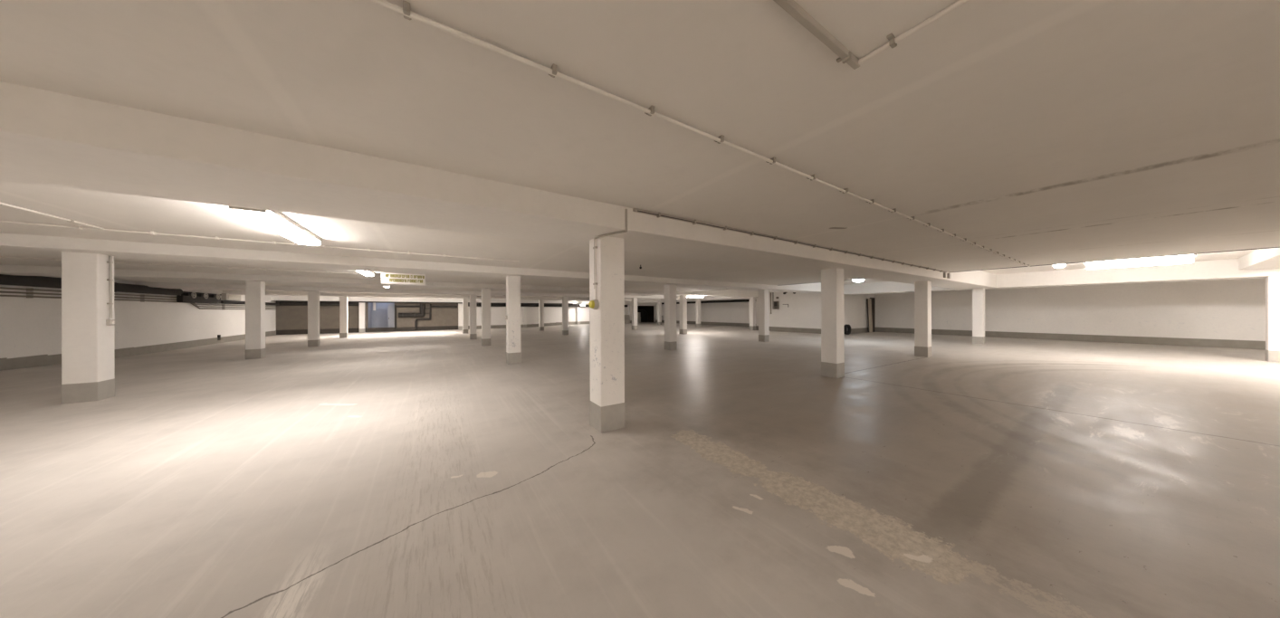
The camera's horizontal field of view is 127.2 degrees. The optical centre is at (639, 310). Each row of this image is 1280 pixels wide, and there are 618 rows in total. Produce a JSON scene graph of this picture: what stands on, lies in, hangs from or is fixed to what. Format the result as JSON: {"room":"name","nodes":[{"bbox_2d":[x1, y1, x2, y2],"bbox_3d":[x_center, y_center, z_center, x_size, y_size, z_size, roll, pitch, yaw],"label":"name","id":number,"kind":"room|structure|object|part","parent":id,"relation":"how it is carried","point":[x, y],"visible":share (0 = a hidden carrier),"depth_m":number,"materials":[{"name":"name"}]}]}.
{"room":"parking garage","nodes":[
{"label":"parking garage","id":0,"kind":"room"},
{"bbox_2d":[0,276,276,358],"bbox_3d":[-14.581,0.334,4.850,0.300,2.920,41.920,0,0,-33],"label":"wall","id":1,"kind":"structure","parent":0,"point":[29,327],"depth_m":11.73,"materials":[{"name":"white paint"}]},
{"bbox_2d":[0,274,182,296],"bbox_3d":[-14.364,-0.827,5.099,0.341,0.340,20.100,0,0,-33],"label":"pipe","id":2,"kind":"object","parent":1,"relation":"attached to","point":[43,281],"visible":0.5,"depth_m":9.10,"materials":[{"name":"metal"}]},
{"bbox_2d":[0,295,268,309],"bbox_3d":[-17.218,-0.258,9.326,0.103,0.348,30.300,0,0,-33],"label":"pipe","id":3,"kind":"object","parent":1,"relation":"attached to","point":[26,296],"visible":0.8,"depth_m":11.64,"materials":[{"name":"metal"}]},
{"bbox_2d":[0,286,275,306],"bbox_3d":[-17.218,-0.453,9.326,0.103,0.348,30.300,0,0,-33],"label":"pipe","id":4,"kind":"object","parent":1,"relation":"attached to","point":[26,289],"visible":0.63,"depth_m":11.27,"materials":[{"name":"metal"}]},
{"bbox_2d":[176,291,221,304],"bbox_3d":[-20.637,-0.608,14.915,0.270,0.480,3.000,0,0,-33],"label":"pipe manifold","id":5,"kind":"object","parent":4,"relation":"attached to","point":[189,297],"visible":0.98,"depth_m":14.67,"materials":[{"name":"grey plastic"}]},
{"bbox_2d":[0,330,276,371],"bbox_3d":[-14.360,1.448,4.812,0.025,0.530,41.620,0,0,-33],"label":"baseboard","id":6,"kind":"structure","parent":1,"relation":"attached to","point":[41,360],"depth_m":11.66,"materials":[{"name":"grey paint"}]},
{"bbox_2d":[0,290,276,308],"bbox_3d":[-17.218,-0.353,9.326,0.103,0.348,30.300,0,0,-33],"label":"pipe","id":7,"kind":"object","parent":1,"relation":"attached to","point":[1,291],"visible":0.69,"depth_m":11.48,"materials":[{"name":"metal"}]},
{"bbox_2d":[221,293,240,300],"bbox_3d":[-22.270,-0.753,17.314,0.195,0.360,1.500,0,0,-33],"label":"control box","id":8,"kind":"object","parent":1,"relation":"attached to","point":[224,296],"visible":0.86,"depth_m":17.02,"materials":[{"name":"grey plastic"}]},
{"bbox_3d":[-22.194,-0.753,17.362,0.015,0.260,1.200,0,0,-33],"label":"lid","id":9,"kind":"part","parent":8,"relation":"part of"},
{"bbox_2d":[220,300,279,305],"bbox_3d":[-23.401,-0.460,19.231,0.176,0.180,7.050,0,0,-33],"label":"pipe","id":10,"kind":"object","parent":1,"relation":"attached to","point":[222,301],"visible":0.5,"depth_m":17.53,"materials":[{"name":"black metal"}]},
{"bbox_2d":[135,281,699,299],"bbox_3d":[-7.177,-1.184,20.148,28.700,0.471,1.110,0,0,-33],"label":"beam","id":11,"kind":"structure","parent":1,"relation":"attached to","point":[167,285],"depth_m":15.41,"materials":[{"name":"paint"}]},
{"bbox_2d":[222,290,660,301],"bbox_3d":[-10.294,-1.165,25.004,28.700,0.491,1.110,0,0,-33],"label":"beam","id":12,"kind":"structure","parent":1,"relation":"attached to","point":[233,292],"depth_m":20.94,"materials":[{"name":"paint"}]},
{"bbox_2d":[0,81,995,289],"bbox_3d":[2.136,-1.177,5.645,28.700,0.541,1.110,0,0,-33],"label":"beam","id":13,"kind":"structure","parent":1,"relation":"attached to","point":[47,138],"depth_m":2.35,"materials":[{"name":"paint"}]},
{"bbox_2d":[632,208,951,278],"bbox_3d":[4.644,-1.064,6.560,11.190,0.200,0.060,0,0,-33],"label":"conduit","id":14,"kind":"object","parent":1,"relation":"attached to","point":[657,214],"visible":1,"depth_m":4.79,"materials":[{"name":"grey plastic"}]},
{"bbox_2d":[1238,248,1279,269],"bbox_3d":[5.245,-1.191,0.803,28.700,0.550,1.110,0,0,-33],"label":"trim","id":15,"kind":"structure","parent":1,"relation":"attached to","point":[1259,258],"depth_m":7.79,"materials":[{"name":"paint"}]},
{"bbox_2d":[368,302,394,327],"bbox_3d":[-21.295,0.414,26.309,1.890,3.000,1.550,0,0,-33],"label":"wall","id":16,"kind":"structure","parent":0,"point":[378,318],"depth_m":26.69,"materials":[{"name":"blue paint"}]},
{"bbox_2d":[388,305,394,327],"bbox_3d":[-20.499,0.631,26.172,0.420,2.100,0.100,0,0,-33],"label":"door","id":17,"kind":"structure","parent":16,"relation":"in","point":[391,309],"depth_m":26.17,"materials":[{"name":"blue paint"}]},
{"bbox_2d":[275,300,655,330],"bbox_3d":[-11.759,0.225,31.363,33.100,3.320,0.250,0,0,-33],"label":"wall","id":18,"kind":"structure","parent":0,"point":[288,318],"depth_m":26.98,"materials":[{"name":"paint"}]},
{"bbox_2d":[279,302,358,305],"bbox_3d":[-23.487,-0.539,23.389,4.150,0.320,0.312,0,0,-33],"label":"pipe","id":19,"kind":"object","parent":18,"relation":"attached to","point":[281,303],"visible":0.73,"depth_m":23.28,"materials":[{"name":"black metal"}]},
{"bbox_2d":[394,305,396,329],"bbox_3d":[-19.930,0.510,25.896,0.120,2.000,0.120,0,0,-33],"label":"drain pipe","id":20,"kind":"object","parent":18,"relation":"attached to","point":[395,305],"visible":1,"depth_m":25.84,"materials":[{"name":"black metal"}]},
{"bbox_2d":[395,305,420,307],"bbox_3d":[-19.095,-0.373,26.303,1.810,0.150,0.146,0,0,-33],"label":"pipe","id":21,"kind":"object","parent":20,"relation":"attached to","point":[396,306],"visible":1,"depth_m":26.20,"materials":[{"name":"black metal"}]},
{"bbox_2d":[398,304,425,317],"bbox_3d":[-18.944,-0.018,26.364,1.807,1.150,0.414,0,0,-33],"label":"pipe","id":22,"kind":"object","parent":18,"relation":"attached to","point":[422,313],"visible":1,"depth_m":26.43,"materials":[{"name":"plastic"}]},
{"bbox_2d":[414,304,431,330],"bbox_3d":[-18.332,0.530,26.851,1.146,2.250,0.150,0,0,-33],"label":"drain pipe","id":23,"kind":"object","parent":18,"relation":"attached to","point":[430,305],"visible":1,"depth_m":26.95,"materials":[{"name":"plastic"}]},
{"bbox_2d":[430,305,457,307],"bbox_3d":[-17.029,-0.359,27.630,1.900,0.200,0.195,0,0,-33],"label":"pipe","id":24,"kind":"object","parent":23,"relation":"attached to","point":[431,306],"visible":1,"depth_m":27.54,"materials":[{"name":"black metal"}]},
{"bbox_2d":[276,321,589,334],"bbox_3d":[-13.005,1.469,30.394,29.950,0.580,0.030,0,0,-33],"label":"baseboard","id":25,"kind":"structure","parent":18,"relation":"attached to","point":[440,328],"depth_m":26.12,"materials":[{"name":"grey paint"}]},
{"bbox_2d":[270,296,630,304],"bbox_3d":[-13.338,-1.075,29.743,28.700,0.651,0.775,0,0,-33],"label":"beam","id":26,"kind":"structure","parent":18,"relation":"attached to","point":[272,298],"depth_m":25.75,"materials":[{"name":"paint"}]},
{"bbox_2d":[276,300,573,304],"bbox_3d":[-15.952,-0.692,27.431,21.200,0.090,0.088,0,0,-33],"label":"pipe","id":27,"kind":"object","parent":26,"relation":"attached to","point":[276,300],"visible":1,"depth_m":25.08,"materials":[{"name":"black metal"}]},
{"bbox_2d":[0,322,1279,617],"bbox_3d":[-0.599,1.537,16.024,37.300,0.170,47.620,0,0,-33],"label":"floor","id":28,"kind":"structure","parent":0,"point":[421,473],"depth_m":2.70,"materials":[{"name":"concrete"}]},
{"bbox_2d":[60,251,114,403],"bbox_3d":[-9.127,0.277,5.259,0.336,2.480,0.336,0,0,-33],"label":"column","id":29,"kind":"structure","parent":28,"relation":"on","point":[88,362],"depth_m":5.15,"materials":[{"name":"white paint"}]},
{"bbox_2d":[106,256,113,318],"bbox_3d":[-8.990,-0.403,5.384,0.039,1.060,0.050,0,0,-33],"label":"conduit","id":30,"kind":"object","parent":29,"relation":"attached to","point":[109,262],"visible":1,"depth_m":5.38,"materials":[{"name":"grey plastic"}]},
{"bbox_2d":[105,319,114,325],"bbox_3d":[-8.981,0.194,5.389,0.058,0.105,0.090,0,0,-33],"label":"light switch","id":31,"kind":"object","parent":29,"relation":"attached to","point":[109,322],"visible":1,"depth_m":5.36,"materials":[{"name":"grey plastic"}]},
{"bbox_2d":[245,280,265,359],"bbox_3d":[-12.235,0.301,10.099,0.336,2.509,0.336,0,0,-33],"label":"column","id":32,"kind":"structure","parent":28,"relation":"on","point":[254,291],"depth_m":9.98,"materials":[{"name":"white paint"}]},
{"bbox_2d":[307,291,319,346],"bbox_3d":[-15.326,0.381,14.913,0.336,2.650,0.336,0,0,-33],"label":"column","id":33,"kind":"structure","parent":28,"relation":"on","point":[313,297],"depth_m":14.79,"materials":[{"name":"white paint"}]},
{"bbox_2d":[339,296,348,338],"bbox_3d":[-18.444,0.400,19.768,0.336,2.630,0.336,0,0,-33],"label":"column","id":34,"kind":"structure","parent":28,"relation":"on","point":[343,300],"depth_m":19.64,"materials":[{"name":"white paint"}]},
{"bbox_2d":[359,302,365,333],"bbox_3d":[-21.577,0.490,24.649,0.336,2.470,0.336,0,0,-33],"label":"column","id":35,"kind":"structure","parent":28,"relation":"on","point":[362,305],"depth_m":24.54,"materials":[{"name":"white paint"}]},
{"bbox_2d":[458,303,462,329],"bbox_3d":[-15.981,0.473,28.242,0.336,2.470,0.336,0,0,-33],"label":"column","id":36,"kind":"structure","parent":28,"relation":"on","point":[460,305],"depth_m":28.10,"materials":[{"name":"white paint"}]},
{"bbox_2d":[462,298,468,334],"bbox_3d":[-12.848,0.384,23.361,0.336,2.630,0.336,0,0,-33],"label":"column","id":37,"kind":"structure","parent":28,"relation":"on","point":[464,300],"depth_m":23.21,"materials":[{"name":"white paint"}]},
{"bbox_2d":[469,295,477,339],"bbox_3d":[-9.730,0.364,18.506,0.336,2.650,0.336,0,0,-33],"label":"column","id":38,"kind":"structure","parent":28,"relation":"on","point":[472,298],"depth_m":18.35,"materials":[{"name":"white paint"}]},
{"bbox_2d":[481,288,490,345],"bbox_3d":[-6.639,0.284,13.692,0.336,2.509,0.336,0,0,-33],"label":"column","id":39,"kind":"structure","parent":28,"relation":"on","point":[485,292],"depth_m":13.55,"materials":[{"name":"white paint"}]},
{"bbox_2d":[506,276,521,364],"bbox_3d":[-3.532,0.261,8.852,0.336,2.480,0.336,0,0,-33],"label":"column","id":40,"kind":"structure","parent":28,"relation":"on","point":[513,354],"depth_m":8.71,"materials":[{"name":"white paint"}]},
{"bbox_2d":[523,306,526,327],"bbox_3d":[-11.320,0.458,31.235,0.336,2.468,0.336,0,0,-33],"label":"column","id":41,"kind":"structure","parent":28,"relation":"on","point":[524,308],"depth_m":31.08,"materials":[{"name":"white paint"}]},
{"bbox_2d":[468,303,627,306],"bbox_3d":[-8.541,-0.544,32.641,16.700,0.260,0.254,0,0,-33],"label":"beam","id":42,"kind":"structure","parent":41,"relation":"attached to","point":[477,305],"depth_m":31.38,"materials":[{"name":"grey concrete"}]},
{"bbox_2d":[538,299,544,331],"bbox_3d":[-8.186,0.368,26.354,0.336,2.628,0.336,0,0,-33],"label":"column","id":43,"kind":"structure","parent":28,"relation":"on","point":[540,301],"depth_m":26.21,"materials":[{"name":"white paint"}]},
{"bbox_2d":[562,296,568,334],"bbox_3d":[-5.069,0.349,21.499,0.336,2.647,0.336,0,0,-33],"label":"column","id":44,"kind":"structure","parent":28,"relation":"on","point":[565,300],"depth_m":21.37,"materials":[{"name":"white paint"}]},
{"bbox_2d":[575,304,580,324],"bbox_3d":[-6.667,0.360,34.223,0.336,2.300,0.336,0,0,-33],"label":"column","id":45,"kind":"structure","parent":28,"relation":"on","point":[577,309],"depth_m":34.09,"materials":[{"name":"white paint"}]},
{"bbox_2d":[589,236,625,432],"bbox_3d":[-0.418,0.286,4.002,0.336,2.410,0.336,0,0,-33],"label":"column","id":46,"kind":"structure","parent":28,"relation":"on","point":[606,323],"depth_m":3.87,"materials":[{"name":"white paint"}]},
{"bbox_2d":[589,299,599,309],"bbox_3d":[-0.566,-0.078,3.837,0.096,0.128,0.128,0,0,-33],"label":"button","id":47,"kind":"object","parent":46,"relation":"attached to","point":[594,304],"visible":1,"depth_m":3.80,"materials":[{"name":"yellow plastic"}]},
{"bbox_2d":[592,209,627,299],"bbox_3d":[-0.369,-0.624,3.673,0.591,0.990,0.074,0,0,44],"label":"conduit","id":48,"kind":"object","parent":46,"relation":"attached to","point":[595,247],"visible":1,"depth_m":3.84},
{"bbox_2d":[624,315,630,323],"bbox_3d":[-1.690,0.955,37.061,0.900,1.000,0.500,0,0,-33],"label":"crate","id":49,"kind":"object","parent":28,"relation":"on","point":[626,317],"visible":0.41,"depth_m":36.91,"materials":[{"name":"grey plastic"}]},
{"bbox_2d":[629,303,631,323],"bbox_3d":[-1.096,0.248,37.800,0.336,2.490,0.336,0,0,-33],"label":"column","id":50,"kind":"structure","parent":28,"relation":"on","point":[630,305],"depth_m":37.65,"materials":[{"name":"white paint"}]},
{"bbox_2d":[631,298,637,330],"bbox_3d":[-0.416,0.251,24.487,0.336,2.480,0.336,0,0,-33],"label":"column","id":51,"kind":"structure","parent":28,"relation":"on","point":[634,300],"depth_m":24.35,"materials":[{"name":"white paint"}]},
{"bbox_2d":[657,302,661,324],"bbox_3d":[2.037,0.239,32.919,0.336,2.490,0.336,0,0,-33],"label":"column","id":52,"kind":"structure","parent":28,"relation":"on","point":[659,304],"depth_m":32.80,"materials":[{"name":"white paint"}]},
{"bbox_2d":[664,284,677,350],"bbox_3d":[1.130,0.247,11.845,0.336,2.480,0.336,0,0,-33],"label":"column","id":53,"kind":"structure","parent":28,"relation":"on","point":[670,290],"depth_m":11.71,"materials":[{"name":"white paint"}]},
{"bbox_2d":[679,295,687,334],"bbox_3d":[2.675,0.242,19.673,0.336,2.480,0.336,0,0,-33],"label":"column","id":54,"kind":"structure","parent":28,"relation":"on","point":[682,298],"depth_m":19.53,"materials":[{"name":"white paint"}]},
{"bbox_2d":[695,300,700,327],"bbox_3d":[5.155,0.230,28.064,0.336,2.490,0.336,0,0,-33],"label":"column","id":55,"kind":"structure","parent":28,"relation":"on","point":[697,302],"depth_m":27.91,"materials":[{"name":"white paint"}]},
{"bbox_2d":[749,296,755,330],"bbox_3d":[8.246,0.220,23.250,0.336,2.490,0.336,0,0,-33],"label":"column","id":56,"kind":"structure","parent":28,"relation":"on","point":[752,301],"depth_m":23.11,"materials":[{"name":"white paint"}]},
{"bbox_2d":[758,289,769,342],"bbox_3d":[5.783,0.233,14.833,0.336,2.480,0.336,0,0,-33],"label":"column","id":57,"kind":"structure","parent":28,"relation":"on","point":[763,294],"depth_m":14.71,"materials":[{"name":"white paint"}]},
{"bbox_2d":[821,267,844,378],"bbox_3d":[4.244,0.272,6.995,0.336,2.410,0.336,0,0,-33],"label":"column","id":58,"kind":"structure","parent":28,"relation":"on","point":[832,280],"depth_m":6.88,"materials":[{"name":"white paint"}]},
{"bbox_2d":[843,324,850,334],"bbox_3d":[12.314,1.113,18.862,0.612,0.612,0.200,0,0,-33],"label":"tyre","id":59,"kind":"object","parent":28,"relation":"on","point":[846,328],"visible":0.94,"depth_m":18.76,"materials":[{"name":"black rubber"}]},
{"bbox_2d":[866,298,872,332],"bbox_3d":[14.966,0.300,20.665,0.643,2.209,0.093,0,0,-33],"label":"leaning board","id":60,"kind":"object","parent":28,"relation":"on","point":[869,300],"visible":1,"depth_m":20.62,"materials":[{"name":"brown wood"}]},
{"bbox_2d":[869,297,875,332],"bbox_3d":[15.396,0.269,21.027,0.690,2.270,0.035,0,0,-33],"label":"leaning board","id":61,"kind":"object","parent":28,"relation":"on","point":[872,299],"visible":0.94,"depth_m":21.06,"materials":[{"name":"wood"}]},
{"bbox_2d":[914,280,931,357],"bbox_3d":[8.897,0.258,9.983,0.336,2.410,0.336,0,0,-33],"label":"column","id":62,"kind":"structure","parent":28,"relation":"on","point":[922,290],"depth_m":9.87,"materials":[{"name":"white paint"}]},
{"bbox_2d":[972,288,985,344],"bbox_3d":[14.467,0.202,13.560,0.336,2.490,0.336,0,0,-33],"label":"column","id":63,"kind":"structure","parent":28,"relation":"on","point":[978,294],"depth_m":13.46,"materials":[{"name":"white paint"}]},
{"bbox_2d":[1265,276,1279,362],"bbox_3d":[17.576,0.192,8.718,0.336,2.490,0.336,0,0,-33],"label":"column","id":64,"kind":"structure","parent":28,"relation":"on","point":[1272,282],"depth_m":8.71,"materials":[{"name":"white paint"}]},
{"bbox_2d":[0,0,1279,297],"bbox_3d":[-4.976,-1.385,10.843,22.950,0.500,42.220,0,0,-33],"label":"ceiling","id":65,"kind":"structure","parent":0,"point":[1030,132],"depth_m":1.82,"materials":[{"name":"concrete"}]},
{"bbox_2d":[0,201,104,229],"bbox_3d":[-6.375,-1.116,2.890,0.040,0.030,3.350,0,0,-33],"label":"cable","id":66,"kind":"object","parent":65,"relation":"attached to","point":[3,204],"visible":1,"depth_m":3.71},
{"bbox_2d":[0,256,362,274],"bbox_3d":[-11.289,-1.095,7.490,7.700,0.042,0.056,0,0,-33],"label":"beam","id":67,"kind":"structure","parent":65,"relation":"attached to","point":[0,256],"depth_m":7.72,"materials":[{"name":"white concrete"}]},
{"bbox_2d":[0,220,519,262],"bbox_3d":[-7.333,-1.107,4.290,10.900,0.042,0.056,0,0,-33],"label":"conduit","id":68,"kind":"object","parent":65,"relation":"attached to","point":[75,226],"visible":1,"depth_m":4.87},
{"bbox_2d":[228,206,321,245],"bbox_3d":[-4.585,-1.074,4.100,0.260,0.125,1.958,0,0,-33],"label":"ceiling lamp","id":69,"kind":"object","parent":65,"relation":"attached to","point":[274,221],"visible":0.75,"depth_m":3.82,"materials":[{"name":"white plastic"}]},
{"bbox_2d":[356,270,374,276],"bbox_3d":[-7.485,-1.065,8.654,0.200,0.125,1.458,0,0,-33],"label":"ceiling lamp","id":70,"kind":"object","parent":65,"relation":"attached to","point":[367,273],"visible":0.55,"depth_m":8.67,"materials":[{"name":"white plastic"}]},
{"bbox_2d":[381,272,425,285],"bbox_3d":[-7.032,-0.959,9.448,1.060,0.330,0.044,0,0,-33],"label":"sign","id":71,"kind":"object","parent":65,"relation":"hanging from","point":[387,278],"visible":0.99,"depth_m":9.42,"materials":[{"name":"white plastic"}]},
{"bbox_2d":[366,0,1030,267],"bbox_3d":[2.810,-1.139,3.576,17.600,0.039,0.072,0,0,-33],"label":"conduit","id":72,"kind":"object","parent":65,"relation":"attached to","point":[405,11],"visible":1,"depth_m":1.61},
{"bbox_2d":[773,0,970,69],"bbox_3d":[0.438,-1.131,-0.061,2.618,0.040,2.040,0,0,-33],"label":"pipe","id":73,"kind":"object","parent":65,"relation":"attached to","point":[792,7],"depth_m":1.28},
{"bbox_2d":[637,305,653,322],"bbox_3d":[-0.434,0.251,41.071,2.950,2.800,3.850,0,0,-33],"label":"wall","id":74,"kind":"structure","parent":0,"point":[649,309],"depth_m":41.03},
{"bbox_2d":[637,309,648,322],"bbox_3d":[0.159,0.615,40.750,2.040,1.670,0.150,0,0,-33],"label":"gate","id":75,"kind":"object","parent":74,"relation":"attached to","point":[644,315],"visible":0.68,"depth_m":40.89,"materials":[{"name":"metal"}]},
{"bbox_2d":[655,298,749,323],"bbox_3d":[6.760,0.120,32.874,0.300,3.220,17.820,0,0,-33],"label":"wall","id":76,"kind":"structure","parent":0,"point":[729,312],"depth_m":31.05,"materials":[{"name":"white paint"}]},
{"bbox_2d":[655,319,749,326],"bbox_3d":[6.708,1.290,32.660,0.025,0.340,17.520,0,0,-33],"label":"baseboard","id":77,"kind":"structure","parent":76,"relation":"attached to","point":[663,321],"depth_m":31.02,"materials":[{"name":"grey paint"}]},
{"bbox_2d":[661,299,749,304],"bbox_3d":[6.826,-0.900,32.193,0.200,0.200,16.200,0,0,-33],"label":"beam","id":78,"kind":"structure","parent":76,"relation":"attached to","point":[734,300],"depth_m":30.68,"materials":[{"name":"white concrete"}]},
{"bbox_2d":[755,291,821,328],"bbox_3d":[10.152,0.110,21.207,0.200,3.220,5.480,0,0,-33],"label":"wall","id":79,"kind":"structure","parent":0,"point":[804,310],"depth_m":20.91,"materials":[{"name":"white paint"}]},
{"bbox_2d":[0,264,758,297],"bbox_3d":[-3.770,-1.194,15.537,29.450,0.471,1.110,0,0,-33],"label":"beam","id":80,"kind":"structure","parent":79,"relation":"attached to","point":[4,269],"depth_m":10.47,"materials":[{"name":"paint"}]},
{"bbox_2d":[630,296,751,303],"bbox_3d":[3.945,-1.182,30.404,1.100,0.541,16.700,0,0,-33],"label":"beam","id":81,"kind":"structure","parent":79,"relation":"attached to","point":[704,298],"depth_m":26.71,"materials":[{"name":"paint"}]},
{"bbox_2d":[687,295,704,297],"bbox_3d":[3.493,-0.918,20.189,1.408,0.125,0.160,0,0,-33],"label":"ceiling lamp","id":82,"kind":"object","parent":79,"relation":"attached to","point":[688,296],"visible":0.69,"depth_m":20.07,"materials":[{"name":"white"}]},
{"bbox_2d":[773,301,779,309],"bbox_3d":[9.439,-0.393,21.986,0.155,0.550,0.320,0,0,-33],"label":"switch box","id":83,"kind":"object","parent":79,"relation":"attached to","point":[776,303],"visible":1,"depth_m":21.90,"materials":[{"name":"metal"}]},
{"bbox_2d":[755,325,821,334],"bbox_3d":[10.121,1.280,21.051,0.025,0.340,5.705,0,0,-33],"label":"baseboard","id":84,"kind":"structure","parent":79,"relation":"attached to","point":[770,329],"depth_m":20.94,"materials":[{"name":"grey paint"}]},
{"bbox_2d":[843,294,874,328],"bbox_3d":[13.790,0.099,20.168,5.200,3.220,0.200,0,0,-33],"label":"wall","id":85,"kind":"structure","parent":0,"point":[854,306],"depth_m":19.94,"materials":[{"name":"white paint"}]},
{"bbox_2d":[0,232,821,294],"bbox_3d":[-0.662,-1.204,10.697,29.450,0.471,1.110,0,0,-33],"label":"beam","id":86,"kind":"structure","parent":85,"relation":"attached to","point":[9,243],"depth_m":6.37,"materials":[{"name":"paint"}]},
{"bbox_2d":[844,327,868,334],"bbox_3d":[13.728,1.269,19.992,4.900,0.340,0.025,0,0,-33],"label":"baseboard","id":87,"kind":"structure","parent":85,"relation":"attached to","point":[863,329],"depth_m":20.08,"materials":[{"name":"grey paint"}]},
{"bbox_2d":[843,258,1279,295],"bbox_3d":[16.502,-1.220,10.848,1.100,0.541,18.420,0,0,-33],"label":"beam","id":88,"kind":"structure","parent":85,"relation":"attached to","point":[1227,269],"depth_m":10.74,"materials":[{"name":"paint"}]},
{"bbox_2d":[843,249,1255,284],"bbox_3d":[9.707,-1.569,20.271,11.950,0.200,42.220,0,0,-33],"label":"ceiling","id":89,"kind":"structure","parent":0,"point":[1236,254],"depth_m":10.80,"materials":[{"name":"concrete"}]},
{"bbox_2d":[1052,264,1065,267],"bbox_3d":[12.952,-1.401,9.805,0.260,0.155,0.260,0,0,-33],"label":"ceiling lamp","id":90,"kind":"object","parent":89,"relation":"attached to","point":[1055,265],"visible":0.75,"depth_m":9.75,"materials":[{"name":"white plastic"}]},
{"bbox_2d":[1083,254,1196,269],"bbox_3d":[13.641,-1.353,8.732,0.240,0.255,1.658,0,0,-33],"label":"ceiling lamp","id":91,"kind":"object","parent":89,"relation":"attached to","point":[1188,258],"visible":0.69,"depth_m":8.60,"materials":[{"name":"white plastic"}]},
{"bbox_2d":[874,277,1265,341],"bbox_3d":[20.882,0.077,13.657,0.300,3.220,18.420,0,0,-33],"label":"wall","id":92,"kind":"structure","parent":0,"point":[1231,310],"depth_m":13.91,"materials":[{"name":"white paint"}]},
{"bbox_2d":[875,327,1265,350],"bbox_3d":[20.748,1.248,13.569,0.025,0.340,18.420,0,0,-33],"label":"baseboard","id":93,"kind":"structure","parent":92,"relation":"attached to","point":[1148,340],"depth_m":13.85,"materials":[{"name":"grey paint"}]}
]}

